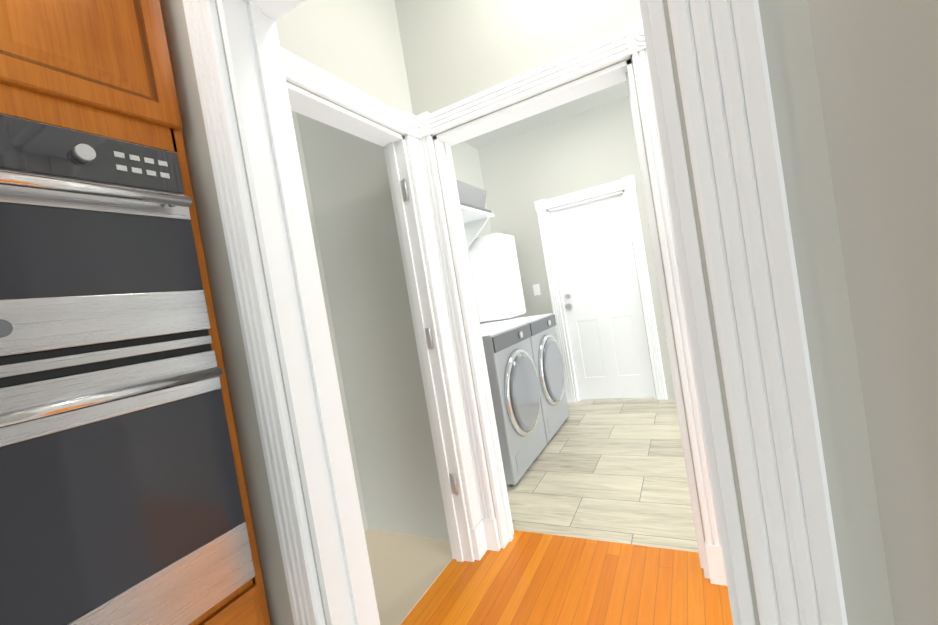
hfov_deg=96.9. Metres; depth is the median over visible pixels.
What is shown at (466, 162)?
wall
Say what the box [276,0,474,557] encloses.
wall
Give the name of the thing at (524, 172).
wall
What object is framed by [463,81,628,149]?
ceiling
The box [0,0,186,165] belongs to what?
upper cabinet
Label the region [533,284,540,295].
light switch
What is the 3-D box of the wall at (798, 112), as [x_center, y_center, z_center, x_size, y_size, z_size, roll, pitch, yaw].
[-0.271,-0.206,1.001,2.500,3.020,0.160,-9,2,28]
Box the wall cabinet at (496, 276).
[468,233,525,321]
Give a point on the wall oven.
(120, 501)
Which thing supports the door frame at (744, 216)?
attached to the wall at (798, 112)
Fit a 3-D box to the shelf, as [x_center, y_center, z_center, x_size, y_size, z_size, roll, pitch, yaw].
[-0.300,-0.716,3.376,0.357,0.283,1.810,-9,2,28]
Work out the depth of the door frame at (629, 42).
2.04 m
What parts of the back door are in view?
knob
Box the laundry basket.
[456,180,490,212]
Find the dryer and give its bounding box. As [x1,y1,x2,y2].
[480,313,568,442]
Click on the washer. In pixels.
(513, 381)
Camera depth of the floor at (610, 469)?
2.71 m
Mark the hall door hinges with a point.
(428, 331)
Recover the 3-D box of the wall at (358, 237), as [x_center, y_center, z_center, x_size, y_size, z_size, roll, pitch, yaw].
[1.348,-0.484,1.433,5.000,3.020,0.140,-9,2,28]
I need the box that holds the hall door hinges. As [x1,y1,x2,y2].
[400,179,457,494]
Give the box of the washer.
[481,322,546,485]
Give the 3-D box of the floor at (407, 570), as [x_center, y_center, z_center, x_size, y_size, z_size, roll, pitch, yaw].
[-0.551,1.343,1.975,0.689,0.004,1.000,-9,2,28]
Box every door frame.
[182,0,847,624]
[280,18,726,585]
[534,175,667,402]
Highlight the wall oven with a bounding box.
[0,114,254,624]
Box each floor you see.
[364,528,452,624]
[401,530,732,624]
[506,397,698,552]
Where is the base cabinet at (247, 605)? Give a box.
[188,564,270,624]
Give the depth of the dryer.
3.63 m
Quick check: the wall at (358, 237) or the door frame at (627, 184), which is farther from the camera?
the door frame at (627, 184)
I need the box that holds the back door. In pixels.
[550,193,653,398]
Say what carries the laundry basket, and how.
on the shelf
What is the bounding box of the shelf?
[460,205,493,248]
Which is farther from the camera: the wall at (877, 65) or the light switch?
the light switch
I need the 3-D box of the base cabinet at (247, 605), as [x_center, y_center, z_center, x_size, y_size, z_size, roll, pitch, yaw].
[-1.040,1.120,0.963,0.797,0.655,0.788,-9,2,28]
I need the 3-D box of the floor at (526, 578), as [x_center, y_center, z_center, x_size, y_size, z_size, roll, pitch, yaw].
[1.358,1.087,1.009,5.000,0.060,1.250,-9,2,28]
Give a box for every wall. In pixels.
[160,0,894,624]
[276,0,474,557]
[291,110,504,530]
[296,0,709,576]
[478,96,674,401]
[807,0,937,624]
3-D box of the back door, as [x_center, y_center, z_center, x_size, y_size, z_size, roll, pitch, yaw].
[1.389,-0.122,4.414,0.806,2.116,0.116,-9,2,28]

